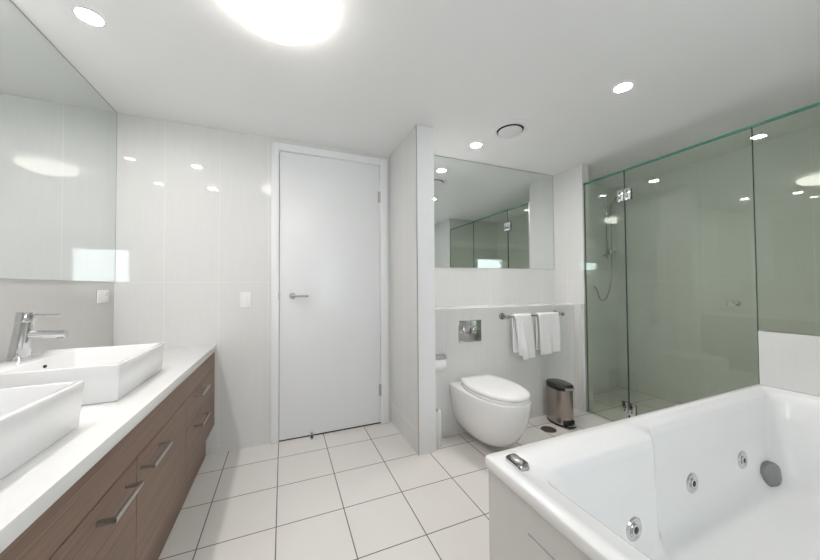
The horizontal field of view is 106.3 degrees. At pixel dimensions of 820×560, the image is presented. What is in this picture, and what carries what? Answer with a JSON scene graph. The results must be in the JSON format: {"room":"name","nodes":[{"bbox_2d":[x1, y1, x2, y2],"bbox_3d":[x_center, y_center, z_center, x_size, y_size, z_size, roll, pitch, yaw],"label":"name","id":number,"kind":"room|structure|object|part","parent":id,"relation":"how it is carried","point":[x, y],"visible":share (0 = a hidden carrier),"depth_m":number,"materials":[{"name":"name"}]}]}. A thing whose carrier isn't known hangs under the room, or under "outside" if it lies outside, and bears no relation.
{"room":"bathroom","nodes":[
{"label":"bathroom","id":0,"kind":"room"},
{"bbox_2d":[0,278,113,359],"bbox_3d":[-1.264,0.027,0.205,0.100,2.400,4.147,0,-1,-22],"label":"wall","id":1,"kind":"structure","parent":0,"point":[89,323],"depth_m":1.56,"materials":[{"name":"tile"}]},
{"bbox_2d":[0,0,116,281],"bbox_3d":[-1.239,-0.600,0.285,0.005,1.143,3.847,0,-1,-22],"label":"wall mirror","id":2,"kind":"object","parent":1,"relation":"attached to","point":[58,134],"visible":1,"depth_m":1.49,"materials":[{"name":"silver metal"}]},
{"bbox_2d":[97,290,108,302],"bbox_3d":[-1.910,0.101,1.914,0.013,0.080,0.120,0,-1,-22],"label":"wall socket","id":3,"kind":"object","parent":1,"relation":"attached to","point":[102,295],"visible":1,"depth_m":1.90,"materials":[{"name":"white plastic"}]},
{"bbox_2d":[113,113,390,454],"bbox_3d":[-1.036,0.072,2.500,2.075,2.400,0.120,0,-1,-22],"label":"wall","id":4,"kind":"structure","parent":0,"point":[193,202],"depth_m":2.25,"materials":[{"name":"tile"}]},
{"bbox_2d":[240,292,250,307],"bbox_3d":[-1.249,0.149,2.338,0.074,0.118,0.013,0,-1,-22],"label":"light switch","id":5,"kind":"object","parent":4,"relation":"attached to","point":[245,297],"visible":1,"depth_m":2.33,"materials":[{"name":"white plastic"}]},
{"bbox_2d":[271,142,388,443],"bbox_3d":[-0.644,0.090,2.588,0.957,2.362,0.116,0,-1,-22],"label":"door","id":6,"kind":"structure","parent":4,"relation":"in","point":[329,226],"depth_m":2.57,"materials":[{"name":"white paint"}]},
{"bbox_3d":[-0.888,0.127,2.457,0.144,0.052,0.062,0,-1,-22],"label":"handle","id":7,"kind":"part","parent":6,"relation":"part of","materials":[{"name":"silver metal"}]},
{"bbox_2d":[389,125,435,454],"bbox_3d":[0.003,0.066,2.536,0.143,2.400,0.607,0,-1,-22],"label":"wall partition","id":8,"kind":"structure","parent":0,"point":[403,245],"depth_m":2.29,"materials":[{"name":"paint"}]},
{"bbox_2d":[416,124,418,455],"bbox_3d":[0.054,0.059,2.230,0.006,2.400,0.006,0,-1,-22],"label":"trim","id":9,"kind":"structure","parent":8,"relation":"attached to","point":[416,124],"depth_m":2.23,"materials":[{"name":"metal"}]},
{"bbox_2d":[435,353,446,359],"bbox_3d":[0.211,0.612,2.358,0.107,0.090,0.116,0,-1,-22],"label":"toilet paper holder","id":10,"kind":"object","parent":8,"relation":"attached to","point":[442,355],"visible":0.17,"depth_m":2.32,"materials":[{"name":"silver metal"}]},
{"bbox_2d":[436,359,445,370],"bbox_3d":[0.212,0.638,2.351,0.092,0.110,0.110,0,-1,-22],"label":"toilet roll","id":11,"kind":"object","parent":10,"relation":"hanging from","point":[441,363],"visible":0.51,"depth_m":2.31,"materials":[{"name":"paper"}]},
{"bbox_2d":[11,0,819,186],"bbox_3d":[0.953,-1.219,1.206,4.960,0.100,4.247,0,-1,-22],"label":"ceiling","id":12,"kind":"structure","parent":0,"point":[701,71],"depth_m":1.71,"materials":[{"name":"paint"}]},
{"bbox_2d":[70,4,106,26],"bbox_3d":[-1.396,-1.146,1.339,0.112,0.006,0.112,0,-1,-22],"label":"recessed light","id":13,"kind":"object","parent":12,"relation":"in","point":[88,15],"visible":1,"depth_m":1.33,"materials":[{"name":"paint"}]},
{"bbox_2d":[224,0,327,44],"bbox_3d":[-0.543,-1.109,1.246,0.406,0.096,0.406,0,-1,-22],"label":"light","id":14,"kind":"object","parent":12,"relation":"attached to","point":[288,22],"visible":1,"depth_m":1.26,"materials":[{"name":"paint"}]},
{"bbox_2d":[469,142,482,147],"bbox_3d":[0.556,-1.135,2.589,0.112,0.006,0.112,0,-1,-22],"label":"recessed light","id":15,"kind":"object","parent":12,"relation":"in","point":[474,144],"visible":1,"depth_m":2.58,"materials":[{"name":"paint"}]},
{"bbox_2d":[491,119,529,137],"bbox_3d":[0.759,-1.130,2.330,0.276,0.028,0.276,0,-1,-22],"label":"ceiling vent","id":16,"kind":"object","parent":12,"relation":"in","point":[516,127],"visible":1,"depth_m":2.29,"materials":[{"name":"paint"}]},
{"bbox_2d":[612,81,634,92],"bbox_3d":[1.278,-1.155,1.843,0.112,0.006,0.112,0,-1,-22],"label":"recessed light","id":17,"kind":"object","parent":12,"relation":"in","point":[624,86],"visible":1,"depth_m":1.84,"materials":[{"name":"paint"}]},
{"bbox_2d":[158,386,679,559],"bbox_3d":[0.971,1.281,1.155,4.960,0.100,4.247,0,-1,-22],"label":"floor","id":18,"kind":"structure","parent":0,"point":[359,493],"depth_m":1.76,"materials":[{"name":"tile"}]},
{"bbox_2d":[0,352,214,559],"bbox_3d":[-1.115,0.860,0.788,0.621,0.756,2.946,0,-1,-22],"label":"vanity cabinet","id":19,"kind":"object","parent":18,"relation":"on","point":[126,506],"visible":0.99,"depth_m":1.04,"materials":[{"name":"brown wood"}]},
{"bbox_3d":[-0.833,0.812,0.778,0.020,0.417,0.579,0,-1,-22],"label":"door","id":20,"kind":"part","parent":19,"relation":"part of","materials":[{"name":"brown wood"}]},
{"bbox_2d":[0,344,216,552],"bbox_3d":[-1.133,0.461,0.790,0.589,0.040,2.946,0,-1,-22],"label":"countertop","id":21,"kind":"structure","parent":19,"relation":"on","point":[27,492],"depth_m":0.81,"materials":[{"name":"white stone"}]},
{"bbox_2d":[0,380,83,479],"bbox_3d":[-1.112,0.368,0.626,0.467,0.139,0.478,0,-1,-22],"label":"basin","id":22,"kind":"object","parent":21,"relation":"in","point":[33,418],"visible":1,"depth_m":0.79,"materials":[{"name":"white ceramic"}]},
{"bbox_2d":[0,343,164,404],"bbox_3d":[-1.373,0.383,1.257,0.467,0.139,0.478,0,-1,-22],"label":"basin","id":23,"kind":"object","parent":21,"relation":"in","point":[108,373],"visible":0.87,"depth_m":1.18,"materials":[{"name":"white ceramic"}]},
{"bbox_2d":[6,311,68,360],"bbox_3d":[-1.495,0.220,1.236,0.169,0.187,0.062,0,-1,-22],"label":"tap","id":24,"kind":"object","parent":23,"relation":"on","point":[23,333],"visible":1,"depth_m":1.21,"materials":[{"name":"silver metal"}]},
{"bbox_3d":[-1.477,0.144,1.246,0.088,0.018,0.018,0,-1,-22],"label":"lever","id":25,"kind":"part","parent":24,"relation":"part of","materials":[{"name":"silver metal"}]},
{"bbox_3d":[-1.472,0.221,1.246,0.119,0.037,0.031,0,-1,-22],"label":"spout","id":26,"kind":"part","parent":24,"relation":"part of","materials":[{"name":"silver metal"}]},
{"bbox_3d":[-0.854,0.657,0.912,0.044,0.013,0.177,0,-1,-22],"label":"handle","id":27,"kind":"part","parent":19,"relation":"part of","materials":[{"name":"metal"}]},
{"bbox_3d":[-0.961,0.664,1.170,0.044,0.013,0.180,0,-1,-22],"label":"handle","id":28,"kind":"part","parent":19,"relation":"part of","materials":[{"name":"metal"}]},
{"bbox_3d":[-1.055,0.825,1.315,0.020,0.417,0.578,0,-1,-22],"label":"door","id":29,"kind":"part","parent":19,"relation":"part of","materials":[{"name":"brown wood"}]},
{"bbox_3d":[-1.303,0.921,1.914,0.020,0.252,0.716,0,-1,-22],"label":"drawer","id":30,"kind":"part","parent":19,"relation":"part of","materials":[{"name":"brown wood"}]},
{"bbox_3d":[-1.304,0.711,1.918,0.020,0.162,0.716,0,-1,-22],"label":"drawer","id":31,"kind":"part","parent":19,"relation":"part of","materials":[{"name":"brown wood"}]},
{"bbox_3d":[-1.236,0.828,1.835,0.044,0.013,0.200,0,-1,-22],"label":"handle","id":32,"kind":"part","parent":19,"relation":"part of","materials":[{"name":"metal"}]},
{"bbox_3d":[-1.231,0.656,1.824,0.044,0.013,0.200,0,-1,-22],"label":"handle","id":33,"kind":"part","parent":19,"relation":"part of","materials":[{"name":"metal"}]},
{"bbox_2d":[436,408,440,446],"bbox_3d":[0.201,1.121,2.351,0.076,0.279,0.076,0,-1,-22],"label":"toilet brush","id":34,"kind":"object","parent":18,"relation":"on","point":[438,412],"visible":0.51,"depth_m":2.32,"materials":[{"name":"white plastic"}]},
{"bbox_2d":[541,426,556,432],"bbox_3d":[1.167,1.257,2.591,0.124,0.004,0.124,0,-1,-22],"label":"floor drain","id":35,"kind":"object","parent":18,"relation":"on","point":[549,429],"visible":1,"depth_m":2.58,"materials":[{"name":"grey metal"}]},
{"bbox_2d":[546,378,575,428],"bbox_3d":[1.340,1.084,2.722,0.191,0.352,0.292,0,-1,-22],"label":"pedal bin","id":36,"kind":"object","parent":18,"relation":"on","point":[559,391],"visible":1,"depth_m":2.64,"materials":[{"name":"silver metal"}]},
{"bbox_3d":[1.332,0.931,2.742,0.191,0.044,0.255,0,-1,-22],"label":"lid","id":37,"kind":"part","parent":36,"relation":"part of","materials":[{"name":"black plastic"}]},
{"bbox_2d":[582,170,628,421],"bbox_3d":[1.774,0.156,2.805,0.022,2.204,0.392,0,-1,-22],"label":"glass panel","id":38,"kind":"object","parent":18,"relation":"on","point":[583,184],"visible":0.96,"depth_m":2.97,"materials":[{"name":"teal"}]},
{"bbox_2d":[485,384,819,559],"bbox_3d":[1.433,0.914,0.946,2.025,0.618,1.193,0,-1,-22],"label":"spa bath","id":39,"kind":"object","parent":18,"relation":"on","point":[732,475],"visible":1,"depth_m":1.32,"materials":[{"name":"plastic"}]},
{"bbox_3d":[0.479,0.961,0.627,0.006,0.405,0.635,0,-1,-22],"label":"access panel","id":40,"kind":"part","parent":39,"relation":"part of","materials":[{"name":"tile"}]},
{"bbox_2d":[617,126,759,417],"bbox_3d":[1.987,0.138,2.288,0.100,2.192,0.836,0,-1,-22],"label":"shower door","id":41,"kind":"structure","parent":18,"relation":"on","point":[626,194],"depth_m":2.56,"materials":[{"name":"clear glass"}]},
{"bbox_3d":[2.107,0.155,1.999,0.100,0.036,0.036,0,-1,-22],"label":"knob","id":42,"kind":"part","parent":41,"relation":"part of","materials":[{"name":"silver metal"}]},
{"bbox_2d":[435,308,574,437],"bbox_3d":[0.840,0.771,2.854,1.665,0.990,0.265,0,-1,-22],"label":"wall","id":43,"kind":"structure","parent":0,"point":[494,355],"depth_m":2.68,"materials":[{"name":"tile"}]},
{"bbox_2d":[458,320,481,342],"bbox_3d":[0.504,0.428,2.570,0.223,0.180,0.018,0,-1,-22],"label":"flush plate","id":44,"kind":"object","parent":43,"relation":"attached to","point":[468,330],"visible":1,"depth_m":2.56,"materials":[{"name":"silver metal"}]},
{"bbox_2d":[449,374,531,446],"bbox_3d":[0.624,0.989,2.284,0.412,0.435,0.614,0,-1,-22],"label":"toilet","id":45,"kind":"object","parent":43,"relation":"attached to","point":[495,411],"visible":1,"depth_m":2.12,"materials":[{"name":"white ceramic"}]},
{"bbox_3d":[0.632,0.788,2.264,0.376,0.034,0.550,0,-1,-22],"label":"lid","id":46,"kind":"part","parent":45,"relation":"part of","materials":[{"name":"plastic"}]},
{"bbox_3d":[0.633,0.818,2.262,0.376,0.020,0.545,0,-1,-22],"label":"seat","id":47,"kind":"part","parent":45,"relation":"part of","materials":[{"name":"plastic"}]},
{"bbox_2d":[435,303,573,313],"bbox_3d":[0.838,0.258,2.861,1.665,0.036,0.271,0,-1,-22],"label":"trim","id":48,"kind":"structure","parent":43,"relation":"on","point":[508,307],"depth_m":2.76,"materials":[{"name":"tile"}]},
{"bbox_2d":[499,310,564,319],"bbox_3d":[1.118,0.318,2.782,0.688,0.060,0.100,0,-1,-22],"label":"towel rail","id":49,"kind":"object","parent":43,"relation":"attached to","point":[502,316],"visible":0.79,"depth_m":2.70,"materials":[{"name":"silver metal"}]},
{"bbox_2d":[512,313,535,359],"bbox_3d":[0.995,0.493,2.689,0.219,0.397,0.067,0,-1,-22],"label":"hand towel","id":50,"kind":"object","parent":49,"relation":"hanging from","point":[522,326],"visible":1,"depth_m":2.67,"materials":[{"name":"white fabric"}]},
{"bbox_2d":[536,312,560,354],"bbox_3d":[1.256,0.482,2.798,0.250,0.375,0.068,0,-1,-22],"label":"hand towel","id":51,"kind":"object","parent":49,"relation":"hanging from","point":[548,339],"visible":1,"depth_m":2.77,"materials":[{"name":"white fabric"}]},
{"bbox_2d":[435,183,619,391],"bbox_3d":[1.273,0.072,3.274,2.785,2.400,0.150,0,-1,-22],"label":"wall","id":52,"kind":"structure","parent":0,"point":[454,286],"depth_m":3.53,"materials":[{"name":"tile"}]},
{"bbox_2d":[434,155,553,268],"bbox_3d":[0.781,-0.623,3.003,1.664,1.015,0.005,0,-1,-22],"label":"wall mirror","id":53,"kind":"object","parent":52,"relation":"attached to","point":[486,215],"visible":0.76,"depth_m":3.00,"materials":[{"name":"silver metal"}]},
{"bbox_2d":[593,193,616,300],"bbox_3d":[2.278,-0.384,3.556,0.345,1.251,0.131,-1,-1,6],"label":"shower rail","id":54,"kind":"object","parent":52,"relation":"attached to","point":[606,204],"visible":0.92,"depth_m":3.55,"materials":[{"name":"silver metal"}]},
{"bbox_3d":[2.280,-0.629,3.596,0.026,0.760,0.055,0,-1,-22],"label":"rail","id":55,"kind":"part","parent":54,"relation":"part of","materials":[{"name":"silver metal"}]},
{"bbox_2d":[553,164,819,409],"bbox_3d":[2.033,0.046,2.293,0.110,2.400,2.245,0,-1,-22],"label":"wall","id":56,"kind":"structure","parent":0,"point":[567,184],"depth_m":3.01,"materials":[{"name":"tile"}]},
{"bbox_2d":[574,304,585,410],"bbox_3d":[1.657,0.751,3.004,0.040,1.026,0.082,0,-1,-22],"label":"trim","id":57,"kind":"structure","parent":56,"relation":"attached to","point":[579,345],"depth_m":2.98,"materials":[{"name":"paint"}]},
{"bbox_2d":[752,102,819,335],"bbox_3d":[2.281,-0.335,1.579,0.011,1.280,0.716,0,-1,-22],"label":"glass panel","id":58,"kind":"object","parent":56,"relation":"on","point":[818,103],"visible":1,"depth_m":1.88,"materials":[{"name":"teal"}]},
{"bbox_2d":[615,125,819,403],"bbox_3d":[3.262,0.031,1.978,0.100,2.400,3.765,0,-1,-22],"label":"glass shower screen","id":59,"kind":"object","parent":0,"point":[690,239],"depth_m":2.86,"materials":[{"name":"glass"}]}
]}

